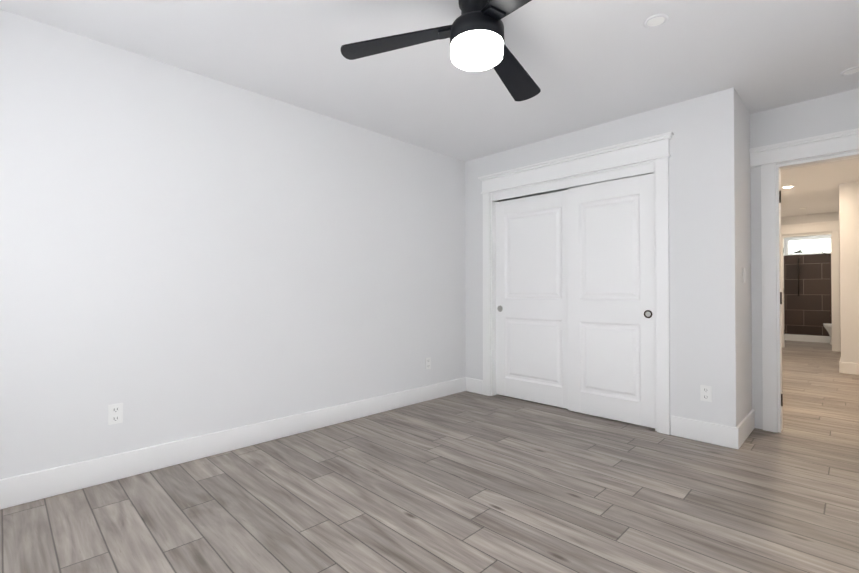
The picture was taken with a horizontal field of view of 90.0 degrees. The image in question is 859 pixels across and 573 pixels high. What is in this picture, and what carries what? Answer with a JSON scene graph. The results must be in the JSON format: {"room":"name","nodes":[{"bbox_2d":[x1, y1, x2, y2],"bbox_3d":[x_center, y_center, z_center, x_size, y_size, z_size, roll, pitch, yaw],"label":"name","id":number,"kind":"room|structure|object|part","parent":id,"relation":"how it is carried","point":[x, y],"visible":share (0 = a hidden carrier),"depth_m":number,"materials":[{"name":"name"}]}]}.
{"room":"empty bedroom","nodes":[
{"label":"empty bedroom","id":0,"kind":"room"},
{"bbox_2d":[0,9,499,478],"bbox_3d":[-0.913,-0.132,3.553,0.120,2.550,5.140,-1,-1,45],"label":"wall","id":1,"kind":"structure","parent":0,"point":[184,254],"depth_m":2.82,"materials":[{"name":"white paint"}]},
{"bbox_2d":[108,403,122,424],"bbox_3d":[-1.843,0.749,2.522,0.008,0.115,0.070,-1,-1,45],"label":"electrical outlet","id":2,"kind":"object","parent":1,"relation":"attached to","point":[115,413],"visible":1,"depth_m":2.52,"materials":[{"name":"white plastic"}]},
{"bbox_2d":[0,377,467,509],"bbox_3d":[-1.094,1.066,3.262,0.020,0.150,4.250,-1,-1,45],"label":"baseboard","id":3,"kind":"structure","parent":1,"relation":"attached to","point":[30,487],"depth_m":2.80,"materials":[{"name":"paint"}]},
{"bbox_2d":[425,357,430,368],"bbox_3d":[-0.013,0.779,4.354,0.008,0.115,0.070,-1,-1,45],"label":"electrical outlet","id":4,"kind":"object","parent":1,"relation":"attached to","point":[427,363],"visible":1,"depth_m":4.35,"materials":[{"name":"white plastic"}]},
{"bbox_2d":[0,340,858,572],"bbox_3d":[3.364,1.208,5.062,4.300,0.100,13.500,-1,-1,45],"label":"floor","id":5,"kind":"structure","parent":0,"point":[465,482],"depth_m":2.26,"materials":[{"name":"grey wood"}]},
{"bbox_2d":[823,323,831,344],"bbox_3d":[8.365,0.808,8.650,0.650,0.769,0.420,-1,-1,45],"label":"toilet","id":6,"kind":"object","parent":5,"relation":"on","point":[828,327],"visible":0.21,"depth_m":8.75,"materials":[{"name":"white ceramic"}]},
{"bbox_2d":[0,0,858,216],"bbox_3d":[3.364,-1.442,5.088,4.300,0.100,13.500,-1,-1,45],"label":"ceiling","id":7,"kind":"structure","parent":0,"point":[587,63],"depth_m":2.65,"materials":[{"name":"white paint"}]},
{"bbox_2d":[341,0,540,100],"bbox_3d":[0.331,-1.261,2.124,1.188,0.317,1.140,-1,-1,45],"label":"fan","id":8,"kind":"object","parent":7,"relation":"hanging from","point":[474,32],"visible":1,"depth_m":2.06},
{"bbox_2d":[643,14,668,28],"bbox_3d":[1.208,-1.414,2.293,0.120,0.008,0.120,-1,-1,45],"label":"smoke detector","id":9,"kind":"object","parent":7,"relation":"attached to","point":[655,21],"visible":1,"depth_m":2.29,"materials":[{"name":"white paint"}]},
{"bbox_2d":[840,66,858,75],"bbox_3d":[2.771,-1.409,2.810,0.120,0.008,0.120,-1,-1,45],"label":"recessed light","id":10,"kind":"object","parent":7,"relation":"in","point":[851,71],"visible":1,"depth_m":2.81,"materials":[{"name":"white paint"}]},
{"bbox_2d":[465,87,738,426],"bbox_3d":[1.321,-0.128,3.950,2.480,2.550,0.120,-1,-1,45],"label":"wall","id":11,"kind":"structure","parent":0,"point":[703,258],"depth_m":3.22,"materials":[{"name":"white paint"}]},
{"bbox_2d":[496,190,567,408],"bbox_3d":[1.026,0.119,4.271,0.875,2.038,0.038,-1,-1,45],"label":"closet door","id":12,"kind":"structure","parent":11,"relation":"in","point":[532,298],"depth_m":4.25,"materials":[{"name":"white paint"}]},
{"bbox_2d":[478,132,673,434],"bbox_3d":[1.244,-0.015,3.988,1.875,2.325,0.171,-1,-1,45],"label":"trim","id":13,"kind":"structure","parent":11,"relation":"attached to","point":[650,154],"depth_m":3.67,"materials":[{"name":"paint"}]},
{"bbox_2d":[568,173,654,427],"bbox_3d":[1.547,0.114,3.697,0.747,2.038,0.038,-1,-1,45],"label":"closet door","id":14,"kind":"structure","parent":11,"relation":"in","point":[611,321],"depth_m":3.66,"materials":[{"name":"white paint"}]},
{"bbox_2d":[670,415,735,448],"bbox_3d":[1.997,1.065,3.169,0.395,0.150,0.020,-1,-1,45],"label":"baseboard","id":15,"kind":"structure","parent":11,"relation":"attached to","point":[708,432],"depth_m":3.15,"materials":[{"name":"paint"}]},
{"bbox_2d":[700,385,711,401],"bbox_3d":[2.025,0.783,3.146,0.070,0.115,0.008,-1,-1,45],"label":"electrical outlet","id":16,"kind":"object","parent":11,"relation":"attached to","point":[705,392],"visible":1,"depth_m":3.15,"materials":[{"name":"white plastic"}]},
{"bbox_2d":[500,88,858,428],"bbox_3d":[2.226,-0.128,3.964,3.740,2.550,0.120,-1,-1,45],"label":"wall","id":17,"kind":"structure","parent":0,"point":[837,112],"depth_m":3.42,"materials":[{"name":"white paint"}]},
{"bbox_2d":[749,128,858,432],"bbox_3d":[3.052,0.013,3.138,1.114,2.254,0.224,-1,-1,45],"label":"door frame","id":18,"kind":"structure","parent":17,"relation":"attached to","point":[766,158],"depth_m":3.38,"materials":[{"name":"paint"}]},
{"bbox_2d":[737,93,751,423],"bbox_3d":[2.385,-0.134,3.346,0.120,2.550,0.530,-1,-1,45],"label":"wall","id":19,"kind":"structure","parent":0,"point":[744,261],"depth_m":3.29,"materials":[{"name":"white paint"}]},
{"bbox_2d":[743,267,745,282],"bbox_3d":[2.386,-0.085,3.252,0.013,0.115,0.070,-1,-1,45],"label":"light switch","id":20,"kind":"object","parent":19,"relation":"attached to","point":[744,273],"visible":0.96,"depth_m":3.24,"materials":[{"name":"white plastic"}]},
{"bbox_2d":[736,409,754,448],"bbox_3d":[2.385,1.066,3.238,0.016,0.150,0.665,-1,-1,45],"label":"baseboard","id":21,"kind":"structure","parent":19,"relation":"attached to","point":[743,430],"depth_m":3.18,"materials":[{"name":"paint"}]},
{"bbox_2d":[784,235,831,342],"bbox_3d":[8.343,-0.075,9.373,1.970,2.550,0.220,-1,-1,45],"label":"shower","id":22,"kind":"structure","parent":0,"point":[807,313],"depth_m":9.40,"materials":[{"name":"brown tile"}]},
{"bbox_2d":[786,237,830,295],"bbox_3d":[8.184,-0.426,9.231,0.830,1.250,0.404,-1,-1,45],"label":"window","id":23,"kind":"structure","parent":22,"relation":"in","point":[805,239],"depth_m":9.41,"materials":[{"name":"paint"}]},
{"bbox_2d":[788,238,830,253],"bbox_3d":[8.317,-0.875,9.369,0.750,0.290,0.007,-1,-1,45],"label":"transom","id":24,"kind":"object","parent":23,"relation":"attached to","point":[823,245],"visible":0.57,"depth_m":9.37,"materials":[{"name":"white glass"}]},
{"bbox_3d":[8.189,-0.316,9.225,0.554,1.029,0.404,-1,-1,45],"label":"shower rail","id":25,"kind":"part","parent":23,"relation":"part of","materials":[{"name":"brown tile"}]},
{"bbox_2d":[781,212,840,342],"bbox_3d":[7.198,-0.086,8.184,1.270,2.550,0.120,-1,-1,45],"label":"wall","id":26,"kind":"structure","parent":0,"point":[813,218],"depth_m":8.08,"materials":[{"name":"white paint"}]},
{"bbox_2d":[781,220,839,351],"bbox_3d":[7.176,-0.004,8.168,0.970,2.385,0.171,-1,-1,45],"label":"door frame","id":27,"kind":"structure","parent":26,"relation":"attached to","point":[832,226],"depth_m":7.89,"materials":[{"name":"paint"}]},
{"bbox_2d":[839,182,853,362],"bbox_3d":[6.573,-0.100,6.745,0.120,2.550,2.800,-1,-1,45],"label":"wall","id":28,"kind":"structure","parent":0,"point":[849,250],"depth_m":5.75,"materials":[{"name":"white paint"}]},
{"bbox_2d":[853,182,858,362],"bbox_3d":[5.959,-0.113,5.465,0.820,2.550,0.120,-1,-1,45],"label":"wall","id":29,"kind":"structure","parent":0,"point":[855,184],"depth_m":5.69,"materials":[{"name":"white paint"}]},
{"bbox_2d":[840,359,858,374],"bbox_3d":[5.826,1.087,5.490,0.780,0.150,0.024,-1,-1,45],"label":"baseboard","id":30,"kind":"structure","parent":29,"relation":"attached to","point":[845,367],"depth_m":5.72,"materials":[{"name":"paint"}]}
]}

